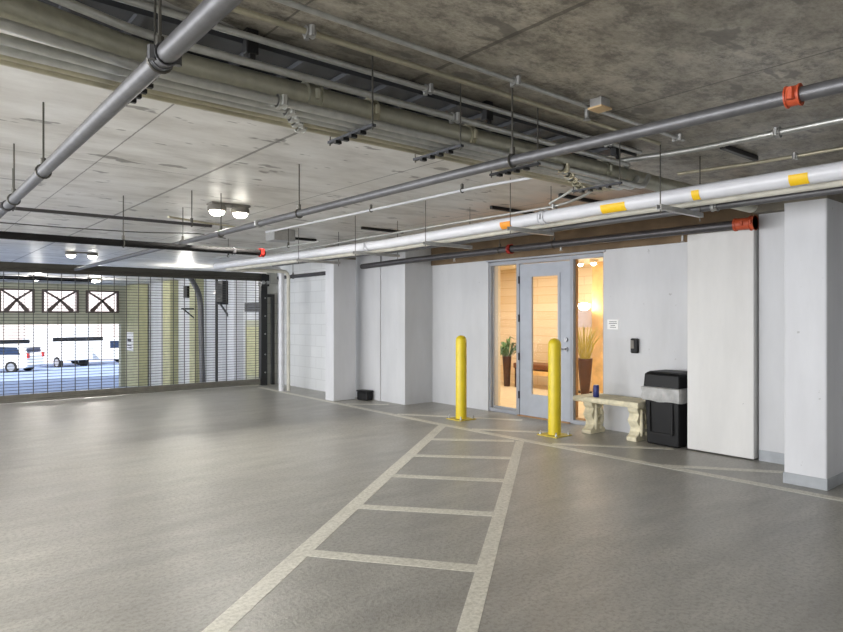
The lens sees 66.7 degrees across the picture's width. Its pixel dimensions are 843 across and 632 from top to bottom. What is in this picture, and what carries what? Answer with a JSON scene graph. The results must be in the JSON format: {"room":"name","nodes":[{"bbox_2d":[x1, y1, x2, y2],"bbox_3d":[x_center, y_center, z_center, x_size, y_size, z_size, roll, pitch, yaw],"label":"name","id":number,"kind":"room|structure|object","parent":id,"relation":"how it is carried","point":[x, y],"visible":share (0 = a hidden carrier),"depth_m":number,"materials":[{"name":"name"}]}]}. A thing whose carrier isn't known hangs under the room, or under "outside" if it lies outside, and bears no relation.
{"room":"parking garage","nodes":[
{"label":"parking garage","id":0,"kind":"room"},
{"bbox_2d":[0,282,127,386],"bbox_3d":[-16.847,0.820,18.703,15.900,3.860,0.300,0,0,-40],"label":"wall","id":1,"kind":"structure","parent":0,"point":[67,319],"depth_m":22.54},
{"bbox_2d":[0,288,34,312],"bbox_3d":[-13.476,-0.507,21.312,1.020,0.807,0.100,0,0,-40],"label":"window","id":2,"kind":"structure","parent":1,"relation":"in","point":[7,309],"depth_m":21.25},
{"bbox_2d":[42,289,78,312],"bbox_3d":[-12.486,-0.504,22.131,1.130,0.811,0.100,0,0,-40],"label":"window","id":3,"kind":"structure","parent":1,"relation":"in","point":[77,293],"depth_m":22.17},
{"bbox_2d":[86,290,118,312],"bbox_3d":[-11.462,-0.505,22.980,1.090,0.810,0.100,0,0,-40],"label":"window","id":4,"kind":"structure","parent":1,"relation":"in","point":[98,304],"depth_m":23.00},
{"bbox_2d":[0,385,153,395],"bbox_3d":[-12.342,2.100,14.124,17.000,1.500,13.700,0,0,-40],"label":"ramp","id":5,"kind":"object","parent":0,"point":[153,385],"depth_m":21.21,"materials":[{"name":"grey concrete"}]},
{"bbox_2d":[127,284,147,386],"bbox_3d":[-10.055,0.712,22.574,0.300,3.623,1.600,0,0,-40],"label":"concrete pillar","id":6,"kind":"structure","parent":5,"relation":"on","point":[134,288],"depth_m":22.05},
{"bbox_2d":[127,332,132,350],"bbox_3d":[-10.311,0.900,22.621,0.025,0.660,0.800,0,0,-40],"label":"notice sign","id":7,"kind":"object","parent":6,"relation":"attached to","point":[129,339],"visible":0.7,"depth_m":22.57,"materials":[{"name":"white"}]},
{"bbox_2d":[163,280,177,384],"bbox_3d":[-7.841,0.574,20.057,0.300,3.348,0.700,0,0,-40],"label":"concrete pillar","id":8,"kind":"structure","parent":5,"relation":"on","point":[166,302],"depth_m":19.82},
{"bbox_2d":[189,279,203,382],"bbox_3d":[-6.423,0.474,18.343,0.300,3.149,0.450,0,0,-40],"label":"concrete pillar","id":9,"kind":"structure","parent":5,"relation":"on","point":[200,281],"depth_m":18.19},
{"bbox_2d":[214,280,217,380],"bbox_3d":[-5.324,0.330,16.624,0.100,2.840,0.100,0,0,-40],"label":"pole","id":10,"kind":"object","parent":5,"relation":"on","point":[215,280],"visible":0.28,"depth_m":16.59,"materials":[{"name":"metal"}]},
{"bbox_2d":[228,280,242,380],"bbox_3d":[-4.701,0.349,16.263,0.300,2.897,0.350,0,0,-40],"label":"concrete pillar","id":11,"kind":"structure","parent":5,"relation":"on","point":[232,290],"depth_m":16.13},
{"bbox_2d":[244,303,258,378],"bbox_3d":[-3.619,0.625,14.627,0.520,1.850,0.850,0,0,-40],"label":"tall cabinet","id":12,"kind":"object","parent":5,"relation":"on","point":[249,327],"visible":0.24,"depth_m":14.51,"materials":[{"name":"metal"}]},
{"bbox_2d":[148,272,262,385],"bbox_3d":[-6.393,0.800,18.660,0.250,3.900,13.100,0,0,-40],"label":"wall","id":13,"kind":"structure","parent":0,"point":[159,294],"depth_m":19.24,"materials":[{"name":"paint"}]},
{"bbox_2d":[183,286,188,297],"bbox_3d":[-6.760,-0.700,18.680,0.270,0.340,0.300,0,0,-40],"label":"speaker box","id":14,"kind":"object","parent":13,"relation":"attached to","point":[186,290],"visible":0.43,"depth_m":18.52,"materials":[{"name":"black plastic"}]},
{"bbox_2d":[215,280,227,315],"bbox_3d":[-5.052,-0.293,16.459,0.509,1.213,0.400,0,0,-40],"label":"electrical box","id":15,"kind":"object","parent":13,"relation":"attached to","point":[222,281],"visible":0.52,"depth_m":16.29,"materials":[{"name":"black metal"}]},
{"bbox_2d":[264,273,276,383],"bbox_3d":[-3.017,0.120,12.834,0.280,2.460,0.180,0,0,-40],"label":"wall","id":16,"kind":"structure","parent":0,"point":[272,288],"depth_m":12.73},
{"bbox_2d":[277,256,381,400],"bbox_3d":[-1.614,0.120,11.633,0.450,2.460,3.460,0,0,-40],"label":"wall","id":17,"kind":"structure","parent":0,"point":[307,294],"depth_m":11.53,"materials":[{"name":"paint"}]},
{"bbox_2d":[0,380,842,631],"bbox_3d":[-0.550,1.448,2.076,17.800,0.204,19.900,0,0,-40],"label":"floor","id":18,"kind":"structure","parent":0,"point":[250,508],"depth_m":4.14,"materials":[{"name":"grey concrete"}]},
{"bbox_2d":[0,261,269,403],"bbox_3d":[-5.973,0.260,10.108,7.690,2.180,0.210,0,0,-40],"label":"gate","id":19,"kind":"object","parent":18,"relation":"on","point":[263,279],"visible":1,"depth_m":11.04,"materials":[{"name":"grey metal"}]},
{"bbox_2d":[267,294,274,383],"bbox_3d":[-2.977,0.460,12.621,0.150,1.780,0.060,0,0,-40],"label":"post","id":20,"kind":"object","parent":18,"relation":"on","point":[272,296],"visible":1,"depth_m":12.62,"materials":[{"name":"metal"}]},
{"bbox_2d":[325,246,355,400],"bbox_3d":[-1.309,0.120,10.347,0.424,2.460,0.254,0,0,-40],"label":"concrete pillar","id":21,"kind":"structure","parent":18,"relation":"on","point":[340,280],"depth_m":10.24,"materials":[{"name":"concrete"}]},
{"bbox_2d":[356,389,372,400],"bbox_3d":[-0.911,1.272,10.306,0.250,0.155,0.150,0,0,40],"label":"box","id":22,"kind":"object","parent":18,"relation":"on","point":[362,394],"visible":1,"depth_m":10.25,"materials":[{"name":"black plastic"}]},
{"bbox_2d":[381,248,432,404],"bbox_3d":[-0.236,0.120,10.125,0.550,2.460,0.620,0,0,-40],"label":"wall pier","id":23,"kind":"object","parent":18,"relation":"on","point":[406,289],"visible":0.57,"depth_m":9.89,"materials":[{"name":"paint"}]},
{"bbox_2d":[446,335,475,421],"bbox_3d":[0.519,0.801,8.374,0.280,1.097,0.280,0,0,-40],"label":"bollard","id":24,"kind":"object","parent":18,"relation":"on","point":[461,342],"visible":1,"depth_m":8.31,"materials":[{"name":"metal"}]},
{"bbox_2d":[500,336,515,385],"bbox_3d":[1.655,0.870,12.387,0.703,0.952,0.762,0,0,-8],"label":"potted plant","id":25,"kind":"object","parent":18,"relation":"on","point":[504,349],"visible":0.8,"depth_m":12.23,"materials":[{"name":"green plant"}]},
{"bbox_2d":[213,161,842,390],"bbox_3d":[-0.021,0.226,6.387,1.319,2.247,11.429,0,0,-32],"label":"pipe","id":26,"kind":"object","parent":18,"relation":"on","point":[833,171],"visible":0.93,"depth_m":4.77,"materials":[{"name":"metal"}]},
{"bbox_2d":[247,192,591,258],"bbox_3d":[-0.618,-0.942,7.296,0.272,0.150,6.668,0,0,-37],"label":"conduit","id":27,"kind":"object","parent":26,"relation":"on","point":[553,206],"visible":0.81,"depth_m":6.09,"materials":[{"name":"metal"}]},
{"bbox_2d":[513,362,547,386],"bbox_3d":[2.222,1.116,11.900,0.440,0.460,1.000,0,0,-40],"label":"bench","id":28,"kind":"object","parent":18,"relation":"on","point":[541,369],"visible":0.22,"depth_m":11.69,"materials":[{"name":"wood"}]},
{"bbox_2d":[226,180,842,390],"bbox_3d":[0.123,0.260,6.457,1.238,2.179,11.353,0,0,-32],"label":"pipe","id":29,"kind":"object","parent":18,"relation":"on","point":[248,268],"visible":0.71,"depth_m":5.18,"materials":[{"name":"metal"}]},
{"bbox_2d":[537,338,571,438],"bbox_3d":[1.506,0.801,7.245,0.280,1.097,0.280,0,0,-40],"label":"bollard","id":30,"kind":"object","parent":18,"relation":"on","point":[554,345],"visible":1,"depth_m":7.18,"materials":[{"name":"metal"}]},
{"bbox_2d":[578,303,591,392],"bbox_3d":[2.866,0.556,11.278,0.280,1.580,0.280,0,0,-40],"label":"floor lamp","id":31,"kind":"object","parent":18,"relation":"on","point":[584,315],"visible":0.6,"depth_m":11.18,"materials":[{"name":"white"}]},
{"bbox_2d":[578,358,592,393],"bbox_3d":[2.801,1.036,10.965,0.260,0.620,0.260,0,0,-40],"label":"vase","id":32,"kind":"object","parent":18,"relation":"on","point":[584,365],"visible":0.81,"depth_m":10.88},
{"bbox_2d":[578,325,602,358],"bbox_3d":[2.824,0.452,10.942,0.632,0.690,0.575,0,0,-40],"label":"ornamental grass","id":33,"kind":"object","parent":32,"relation":"in","point":[584,354],"depth_m":10.89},
{"bbox_2d":[573,393,646,441],"bbox_3d":[2.173,1.135,7.213,0.413,0.430,0.840,0,0,-40],"label":"stone bench","id":34,"kind":"object","parent":18,"relation":"on","point":[593,413],"visible":0.88,"depth_m":7.11,"materials":[{"name":"stone"}]},
{"bbox_2d":[593,385,598,396],"bbox_3d":[1.985,0.851,7.278,0.068,0.138,0.067,0,0,-40],"label":"drink can","id":35,"kind":"object","parent":34,"relation":"on","point":[595,387],"visible":1,"depth_m":7.25,"materials":[{"name":"blue metal"}]},
{"bbox_2d":[641,370,686,447],"bbox_3d":[2.631,0.965,6.748,0.432,0.770,0.468,0,0,-36],"label":"trash bin","id":36,"kind":"object","parent":18,"relation":"on","point":[664,392],"visible":0.74,"depth_m":6.60,"materials":[{"name":"black plastic"}]},
{"bbox_2d":[783,193,842,490],"bbox_3d":[3.207,0.120,5.206,0.472,2.460,0.322,0,0,-40],"label":"concrete pillar","id":37,"kind":"structure","parent":18,"relation":"on","point":[813,226],"depth_m":5.04,"materials":[{"name":"grey paint"}]},
{"bbox_2d":[0,0,842,285],"bbox_3d":[-5.779,-1.260,6.510,15.400,0.300,33.400,0,0,-40],"label":"ceiling","id":38,"kind":"structure","parent":0,"point":[654,60],"depth_m":3.69,"materials":[{"name":"concrete"}]},
{"bbox_2d":[0,283,29,343],"bbox_3d":[-14.017,-0.096,20.656,2.350,2.027,0.135,0,0,-40],"label":"bar","id":39,"kind":"object","parent":38,"relation":"hanging from","point":[1,341],"visible":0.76,"depth_m":21.25,"materials":[{"name":"metal"}]},
{"bbox_2d":[0,275,91,281],"bbox_3d":[-10.947,-0.970,15.733,5.204,0.097,0.097,0,0,-42],"label":"pipe","id":40,"kind":"object","parent":38,"relation":"hanging from","point":[16,277],"visible":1,"depth_m":16.73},
{"bbox_2d":[53,337,102,341],"bbox_3d":[-11.980,-0.116,22.343,1.560,1.987,0.135,0,0,-40],"label":"bar","id":41,"kind":"object","parent":38,"relation":"hanging from","point":[85,338],"visible":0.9,"depth_m":22.37,"materials":[{"name":"metal"}]},
{"bbox_2d":[65,251,98,258],"bbox_3d":[-5.911,-1.056,11.139,0.520,0.105,0.180,0,0,-40],"label":"ceiling lamp","id":42,"kind":"object","parent":38,"relation":"attached to","point":[71,254],"visible":1,"depth_m":11.12,"materials":[{"name":"white"}]},
{"bbox_2d":[87,278,102,282],"bbox_3d":[-9.593,-1.040,18.801,0.400,0.119,0.394,0,0,-40],"label":"ceiling lamp","id":43,"kind":"object","parent":38,"relation":"attached to","point":[87,278],"visible":0.53,"depth_m":18.68,"materials":[{"name":"white"}]},
{"bbox_2d":[12,168,211,227],"bbox_3d":[-3.124,-0.947,4.764,3.177,0.324,0.050,0,0,-39],"label":"pipe","id":44,"kind":"object","parent":38,"relation":"hanging from","point":[191,224],"visible":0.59,"depth_m":5.23,"materials":[{"name":"metal"}]},
{"bbox_2d":[0,222,225,238],"bbox_3d":[-3.756,-1.083,8.068,2.688,0.022,0.300,0,0,-35],"label":"pipe","id":45,"kind":"object","parent":38,"relation":"attached to","point":[0,222],"visible":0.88,"depth_m":8.06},
{"bbox_2d":[0,0,242,217],"bbox_3d":[-2.888,-0.909,4.439,0.100,0.399,12.478,0,0,-40],"label":"pipe","id":46,"kind":"object","parent":38,"relation":"hanging from","point":[161,56],"visible":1,"depth_m":1.98,"materials":[{"name":"grey metal"}]},
{"bbox_2d":[0,196,265,256],"bbox_3d":[-3.195,-0.866,5.540,3.971,0.486,0.126,0,0,-40],"label":"pipe","id":47,"kind":"object","parent":38,"relation":"hanging from","point":[122,243],"visible":1,"depth_m":5.89,"materials":[{"name":"metal"}]},
{"bbox_2d":[126,0,156,105],"bbox_3d":[-1.000,-0.948,2.275,0.032,0.322,0.360,0,0,-40],"label":"bracket","id":48,"kind":"object","parent":38,"relation":"attached to","point":[151,86],"visible":0.4,"depth_m":2.20,"materials":[{"name":"metal"}]},
{"bbox_2d":[0,17,650,188],"bbox_3d":[-0.385,-0.866,2.541,4.976,0.117,0.232,0,0,-43],"label":"pipe","id":49,"kind":"object","parent":48,"relation":"on","point":[279,101],"visible":0.98,"depth_m":2.45,"materials":[{"name":"metal"}]},
{"bbox_2d":[188,279,204,381],"bbox_3d":[-5.918,0.283,16.793,0.138,2.842,1.056,0,0,-40],"label":"drain pipe","id":50,"kind":"object","parent":38,"relation":"attached to","point":[200,322],"visible":0.7,"depth_m":16.46,"materials":[{"name":"grey metal"}]},
{"bbox_2d":[168,216,234,226],"bbox_3d":[-2.391,-1.041,7.187,0.103,0.038,1.155,0,0,29],"label":"conduit","id":51,"kind":"object","parent":38,"relation":"attached to","point":[172,217],"visible":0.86,"depth_m":7.12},
{"bbox_2d":[206,201,250,217],"bbox_3d":[-1.915,-1.046,6.359,0.420,0.125,0.180,0,0,-40],"label":"ceiling lamp","id":52,"kind":"object","parent":38,"relation":"attached to","point":[238,211],"visible":0.97,"depth_m":6.31,"materials":[{"name":"white"}]},
{"bbox_2d":[213,226,319,258],"bbox_3d":[-2.144,-0.975,8.480,0.042,0.268,2.904,0,0,-42],"label":"conduit","id":53,"kind":"object","parent":38,"relation":"hanging from","point":[288,245],"visible":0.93,"depth_m":7.97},
{"bbox_2d":[266,228,294,242],"bbox_3d":[-1.819,-1.037,8.266,0.300,0.144,0.246,0,0,-40],"label":"junction box","id":54,"kind":"object","parent":38,"relation":"attached to","point":[281,235],"visible":0.98,"depth_m":8.18,"materials":[{"name":"metal"}]},
{"bbox_2d":[277,271,325,279],"bbox_3d":[-2.022,-0.906,11.632,0.092,0.405,2.500,0,0,-40],"label":"pipe","id":55,"kind":"object","parent":38,"relation":"hanging from","point":[293,275],"visible":0.48,"depth_m":11.71,"materials":[{"name":"metal"}]},
{"bbox_2d":[295,237,316,240],"bbox_3d":[-1.677,-1.093,9.114,0.400,0.034,0.034,0,0,-40],"label":"bar","id":56,"kind":"object","parent":38,"relation":"attached to","point":[296,238],"visible":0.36,"depth_m":9.12,"materials":[{"name":"black metal"}]},
{"bbox_2d":[297,228,339,265],"bbox_3d":[-1.321,-0.882,8.253,0.630,0.454,0.032,0,0,-40],"label":"rack","id":57,"kind":"object","parent":38,"relation":"hanging from","point":[298,259],"visible":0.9,"depth_m":8.20,"materials":[{"name":"metal"}]},
{"bbox_2d":[38,0,636,159],"bbox_3d":[-0.571,-1.042,2.760,4.940,0.125,0.360,0,0,-40],"label":"cable tray","id":58,"kind":"object","parent":38,"relation":"attached to","point":[143,18],"visible":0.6,"depth_m":2.86,"materials":[{"name":"metal"}]},
{"bbox_2d":[327,56,375,145],"bbox_3d":[-0.315,-0.948,2.842,0.032,0.322,0.360,0,0,-40],"label":"bracket","id":59,"kind":"object","parent":38,"relation":"attached to","point":[361,131],"visible":0.88,"depth_m":2.81,"materials":[{"name":"metal"}]},
{"bbox_2d":[353,216,399,259],"bbox_3d":[-0.505,-0.882,7.267,0.630,0.454,0.032,0,0,-40],"label":"rack","id":60,"kind":"object","parent":38,"relation":"hanging from","point":[355,252],"visible":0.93,"depth_m":7.22,"materials":[{"name":"metal"}]},
{"bbox_2d":[114,0,641,153],"bbox_3d":[-0.461,-1.049,2.558,4.848,0.041,0.067,0,0,-40],"label":"conduit","id":61,"kind":"object","parent":38,"relation":"attached to","point":[429,89],"visible":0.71,"depth_m":2.71,"materials":[{"name":"metal"}]},
{"bbox_2d":[361,226,402,233],"bbox_3d":[-0.493,-1.093,8.147,0.650,0.034,0.034,0,0,-40],"label":"bar","id":62,"kind":"object","parent":38,"relation":"attached to","point":[362,227],"visible":0.76,"depth_m":8.08,"materials":[{"name":"black metal"}]},
{"bbox_2d":[265,177,532,232],"bbox_3d":[-0.444,-1.058,6.289,0.110,0.103,4.596,0,0,-40],"label":"conduit","id":63,"kind":"object","parent":38,"relation":"attached to","point":[462,190],"visible":0.93,"depth_m":5.80,"materials":[{"name":"metal"}]},
{"bbox_2d":[197,0,660,144],"bbox_3d":[-0.387,-1.079,2.468,4.848,0.043,0.067,0,0,-40],"label":"conduit","id":64,"kind":"object","parent":38,"relation":"attached to","point":[310,31],"visible":1,"depth_m":2.69,"materials":[{"name":"metal"}]},
{"bbox_2d":[413,83,463,162],"bbox_3d":[0.078,-0.948,3.167,0.032,0.322,0.360,0,0,-40],"label":"bracket","id":65,"kind":"object","parent":38,"relation":"attached to","point":[440,153],"visible":0.88,"depth_m":3.13,"materials":[{"name":"metal"}]},
{"bbox_2d":[0,0,756,212],"bbox_3d":[0.224,-0.921,3.200,6.775,0.131,0.407,0,0,-43],"label":"pipe","id":66,"kind":"object","parent":65,"relation":"attached to","point":[37,14],"visible":0.53,"depth_m":2.57,"materials":[{"name":"metal"}]},
{"bbox_2d":[0,54,611,190],"bbox_3d":[-0.557,-0.872,2.713,4.904,0.116,0.116,0,0,-41],"label":"conduit","id":67,"kind":"object","parent":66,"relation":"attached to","point":[3,57],"visible":0.32,"depth_m":2.60,"materials":[{"name":"metal"}]},
{"bbox_2d":[0,44,621,190],"bbox_3d":[-0.516,-0.869,2.679,4.924,0.117,0.103,0,0,-40],"label":"conduit","id":68,"kind":"object","parent":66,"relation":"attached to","point":[4,50],"visible":0.52,"depth_m":2.48,"materials":[{"name":"metal"}]},
{"bbox_2d":[0,32,639,189],"bbox_3d":[-0.455,-0.866,2.619,4.947,0.117,0.141,0,0,-42],"label":"conduit","id":69,"kind":"object","parent":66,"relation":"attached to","point":[5,39],"visible":0.63,"depth_m":2.41,"materials":[{"name":"metal"}]},
{"bbox_2d":[49,0,630,168],"bbox_3d":[-0.383,-0.975,2.550,5.002,0.084,0.267,0,0,-45],"label":"conduit","id":70,"kind":"object","parent":66,"relation":"on","point":[76,6],"visible":0.88,"depth_m":2.57,"materials":[{"name":"metal"}]},
{"bbox_2d":[423,200,471,248],"bbox_3d":[0.266,-0.882,6.335,0.630,0.454,0.032,0,0,-40],"label":"rack","id":71,"kind":"object","parent":38,"relation":"hanging from","point":[425,242],"visible":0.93,"depth_m":6.25,"materials":[{"name":"metal"}]},
{"bbox_2d":[272,186,842,266],"bbox_3d":[0.798,-0.755,5.914,0.116,0.080,9.709,0,0,-38],"label":"pipe","id":72,"kind":"object","parent":71,"relation":"attached to","point":[836,190],"visible":0.58,"depth_m":4.75,"materials":[{"name":"metal"}]},
{"bbox_2d":[74,77,842,270],"bbox_3d":[-1.728,-0.908,5.695,0.141,0.401,12.024,0,0,-40],"label":"pipe","id":73,"kind":"object","parent":38,"relation":"hanging from","point":[795,95],"visible":0.91,"depth_m":2.83,"materials":[{"name":"grey metal"}]},
{"bbox_2d":[272,0,684,141],"bbox_3d":[-0.275,-1.083,2.373,4.898,0.040,0.066,0,0,-40],"label":"conduit","id":74,"kind":"object","parent":38,"relation":"attached to","point":[514,81],"visible":1,"depth_m":2.68,"materials":[{"name":"metal"}]},
{"bbox_2d":[490,206,534,213],"bbox_3d":[0.949,-1.093,6.640,0.650,0.034,0.034,0,0,-40],"label":"bar","id":75,"kind":"object","parent":38,"relation":"attached to","point":[491,207],"visible":0.72,"depth_m":6.54,"materials":[{"name":"black metal"}]},
{"bbox_2d":[489,107,540,177],"bbox_3d":[0.509,-0.948,3.525,0.032,0.322,0.360,0,0,-40],"label":"bracket","id":76,"kind":"object","parent":38,"relation":"attached to","point":[525,167],"visible":0.9,"depth_m":3.50,"materials":[{"name":"metal"}]},
{"bbox_2d":[507,178,553,235],"bbox_3d":[0.908,-0.882,5.296,0.549,0.454,0.032,0,0,-40],"label":"rack","id":77,"kind":"object","parent":38,"relation":"hanging from","point":[511,228],"visible":0.93,"depth_m":5.23,"materials":[{"name":"metal"}]},
{"bbox_2d":[360,215,758,268],"bbox_3d":[1.073,-0.934,8.127,0.250,0.350,6.056,0,0,-41],"label":"pipe","id":78,"kind":"object","parent":38,"relation":"hanging from","point":[751,223],"visible":0.98,"depth_m":7.17,"materials":[{"name":"metal"}]},
{"bbox_2d":[549,187,575,204],"bbox_3d":[1.053,-0.888,4.614,0.114,0.080,0.560,0,0,-6],"label":"conduit","id":79,"kind":"object","parent":38,"relation":"attached to","point":[569,191],"visible":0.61,"depth_m":4.76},
{"bbox_2d":[558,193,598,202],"bbox_3d":[1.498,-1.093,5.992,0.650,0.034,0.034,0,0,-40],"label":"bar","id":80,"kind":"object","parent":38,"relation":"attached to","point":[567,196],"visible":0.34,"depth_m":5.96,"materials":[{"name":"black metal"}]},
{"bbox_2d":[583,108,590,120],"bbox_3d":[0.883,-1.076,3.418,0.044,0.066,0.044,0,0,-40],"label":"sprinkler","id":81,"kind":"object","parent":38,"relation":"attached to","point":[586,110],"visible":0.95,"depth_m":3.41,"materials":[{"name":"metal"}]},
{"bbox_2d":[572,142,621,193],"bbox_3d":[1.095,-0.948,4.009,0.032,0.322,0.360,0,0,-40],"label":"bracket","id":82,"kind":"object","parent":38,"relation":"attached to","point":[599,187],"visible":0.88,"depth_m":3.98,"materials":[{"name":"metal"}]},
{"bbox_2d":[0,59,603,191],"bbox_3d":[-0.602,-0.872,2.751,4.885,0.116,0.118,0,0,-41],"label":"conduit","id":83,"kind":"object","parent":82,"relation":"attached to","point":[303,129],"visible":0.35,"depth_m":2.65,"materials":[{"name":"metal"}]},
{"bbox_2d":[587,96,611,113],"bbox_3d":[0.912,-1.081,3.273,0.096,0.055,0.084,0,0,-40],"label":"ceiling device","id":84,"kind":"object","parent":38,"relation":"attached to","point":[600,104],"visible":1,"depth_m":3.25,"materials":[{"name":"metal"}]},
{"bbox_2d":[656,145,703,221],"bbox_3d":[1.734,-0.882,4.279,0.557,0.454,0.032,0,0,-40],"label":"rack","id":85,"kind":"object","parent":38,"relation":"hanging from","point":[660,207],"visible":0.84,"depth_m":4.25,"materials":[{"name":"metal"}]},
{"bbox_2d":[611,116,842,164],"bbox_3d":[2.386,-1.036,3.240,3.477,0.103,0.265,0,0,45],"label":"conduit","id":86,"kind":"object","parent":38,"relation":"attached to","point":[777,132],"visible":0.75,"depth_m":3.82,"materials":[{"name":"metal"}]},
{"bbox_2d":[720,145,757,160],"bbox_3d":[2.129,-1.093,4.281,0.500,0.034,0.034,0,0,-40],"label":"bar","id":87,"kind":"object","parent":38,"relation":"attached to","point":[733,150],"visible":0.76,"depth_m":4.26,"materials":[{"name":"black metal"}]},
{"bbox_2d":[677,146,842,174],"bbox_3d":[3.028,-1.056,3.604,0.100,0.040,3.222,0,0,-43],"label":"conduit","id":88,"kind":"object","parent":38,"relation":"attached to","point":[794,156],"visible":1,"depth_m":4.35,"materials":[{"name":"metal"}]},
{"bbox_2d":[753,201,783,213],"bbox_3d":[3.679,-1.030,5.253,0.128,0.160,1.800,0,0,-40],"label":"beam","id":89,"kind":"structure","parent":38,"relation":"attached to","point":[774,207],"depth_m":5.80,"materials":[{"name":"metal"}]},
{"bbox_2d":[498,266,499,405],"bbox_3d":[-0.272,0.200,10.953,0.050,2.300,4.380,0,0,-40],"label":"wall","id":90,"kind":"structure","parent":0,"point":[498,266],"depth_m":9.26,"materials":[{"name":"paint"}]},
{"bbox_2d":[500,264,591,389],"bbox_3d":[3.079,0.200,11.766,0.150,2.300,7.400,0,0,-40],"label":"wall","id":91,"kind":"structure","parent":0,"point":[545,288],"depth_m":12.55,"materials":[{"name":"brown wood"}]},
{"bbox_2d":[592,262,602,392],"bbox_3d":[3.339,0.200,11.138,0.250,2.300,0.700,0,0,-40],"label":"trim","id":92,"kind":"structure","parent":91,"relation":"attached to","point":[597,270],"depth_m":11.24,"materials":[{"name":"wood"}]},
{"bbox_2d":[500,258,602,270],"bbox_3d":[1.866,-1.000,10.762,3.000,0.100,7.400,0,0,-40],"label":"ceiling","id":93,"kind":"structure","parent":0,"point":[586,261],"depth_m":12.04,"materials":[{"name":"paint"}]},
{"bbox_2d":[578,260,583,266],"bbox_3d":[2.724,-0.900,10.979,0.140,0.100,0.140,0,0,-40],"label":"ceiling spotlight","id":94,"kind":"object","parent":93,"relation":"attached to","point":[580,262],"visible":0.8,"depth_m":10.93,"materials":[{"name":"paint"}]},
{"bbox_2d":[589,259,597,265],"bbox_3d":[2.897,-0.900,10.771,0.140,0.100,0.140,0,0,-40],"label":"ceiling spotlight","id":95,"kind":"object","parent":93,"relation":"attached to","point":[593,262],"visible":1,"depth_m":10.73,"materials":[{"name":"paint"}]},
{"bbox_2d":[433,242,686,432],"bbox_3d":[1.857,0.280,8.184,0.200,2.140,5.040,0,0,-40],"label":"wall","id":96,"kind":"structure","parent":0,"point":[645,287],"depth_m":7.51,"materials":[{"name":"paint"}]},
{"bbox_2d":[489,260,517,414],"bbox_3d":[1.176,0.295,8.961,0.100,2.110,0.535,0,0,-40],"label":"window","id":97,"kind":"structure","parent":96,"relation":"in","point":[492,407],"depth_m":9.12,"materials":[{"name":"grey metal"}]},
{"bbox_2d":[517,255,571,423],"bbox_3d":[1.629,0.295,8.405,0.191,2.110,0.900,0,0,-40],"label":"door","id":98,"kind":"structure","parent":96,"relation":"in","point":[531,405],"depth_m":8.40,"materials":[{"name":"grey metal"}]},
{"bbox_2d":[486,250,605,261],"bbox_3d":[1.556,-0.775,8.376,0.020,0.020,1.980,0,0,-40],"label":"trim","id":99,"kind":"structure","parent":96,"relation":"attached to","point":[599,250],"depth_m":8.25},
{"bbox_2d":[572,253,603,426],"bbox_3d":[2.075,0.295,7.875,0.100,2.110,0.485,0,0,-40],"label":"window","id":100,"kind":"structure","parent":96,"relation":"in","point":[575,419],"depth_m":8.02,"materials":[{"name":"grey metal"}]},
{"bbox_2d":[607,320,618,329],"bbox_3d":[2.256,0.100,7.541,0.007,0.116,0.150,0,0,-40],"label":"wall sign","id":101,"kind":"object","parent":96,"relation":"attached to","point":[611,324],"visible":1,"depth_m":7.53,"materials":[{"name":"white"}]},
{"bbox_2d":[630,338,638,352],"bbox_3d":[2.428,0.340,7.294,0.056,0.170,0.090,0,0,-40],"label":"card reader","id":102,"kind":"object","parent":96,"relation":"attached to","point":[634,342],"visible":1,"depth_m":7.27,"materials":[{"name":"black plastic"}]},
{"bbox_2d":[431,208,758,265],"bbox_3d":[1.865,-0.950,8.191,0.280,0.320,5.040,0,0,-40],"label":"beam","id":103,"kind":"structure","parent":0,"point":[723,215],"depth_m":7.68,"materials":[{"name":"wood"}]},
{"bbox_2d":[759,212,783,452],"bbox_3d":[6.671,0.120,2.017,0.350,2.460,10.600,0,0,-40],"label":"wall","id":104,"kind":"structure","parent":0,"point":[771,225],"depth_m":5.90,"materials":[{"name":"paint"}]},
{"bbox_2d":[687,229,758,458],"bbox_3d":[3.001,0.259,6.301,0.300,2.158,0.650,0,0,-40],"label":"wall panel","id":105,"kind":"object","parent":104,"relation":"attached to","point":[723,266],"visible":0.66,"depth_m":6.17,"materials":[{"name":"paint"}]},
{"bbox_2d":[759,450,783,464],"bbox_3d":[3.345,1.300,5.752,0.012,0.100,0.595,0,0,-40],"label":"baseboard","id":106,"kind":"structure","parent":104,"relation":"attached to","point":[766,456],"depth_m":5.89,"materials":[{"name":"grey paint"}]},
{"label":"outside","id":107,"kind":"structure","parent":0,"visible":0},
{"bbox_2d":[0,360,118,394],"bbox_3d":[-25.355,3.547,38.468,130.000,1.795,40.400,0,0,-40],"label":"street","id":108,"kind":"structure","parent":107,"point":[55,377],"depth_m":30.80,"materials":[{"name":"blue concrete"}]},
{"bbox_2d":[0,344,44,371],"bbox_3d":[-26.103,2.582,39.393,4.725,1.720,1.920,0,0,-2],"label":"car","id":109,"kind":"object","parent":108,"relation":"on","point":[10,353],"visible":0.73,"depth_m":38.53,"materials":[{"name":"white paint"}]},
{"bbox_2d":[0,290,118,362],"bbox_3d":[-29.896,-1.150,59.634,90.000,13.000,6.000,0,0,-40],"label":"building","id":110,"kind":"structure","parent":108,"relation":"on","point":[7,299],"depth_m":54.68,"materials":[{"name":"white"}]},
{"bbox_2d":[28,326,92,367],"bbox_3d":[-26.203,2.177,45.998,5.500,2.900,2.070,0,0,30],"label":"box truck","id":111,"kind":"object","parent":108,"relation":"on","point":[40,332],"visible":0.77,"depth_m":44.60,"materials":[{"name":"white paint"}]},
{"bbox_2d":[71,337,118,364],"bbox_3d":[-24.902,2.676,49.488,4.848,2.049,1.970,0,0,-40],"label":"van","id":112,"kind":"object","parent":108,"relation":"on","point":[110,346],"visible":0.17,"depth_m":48.98,"materials":[{"name":"white paint"}]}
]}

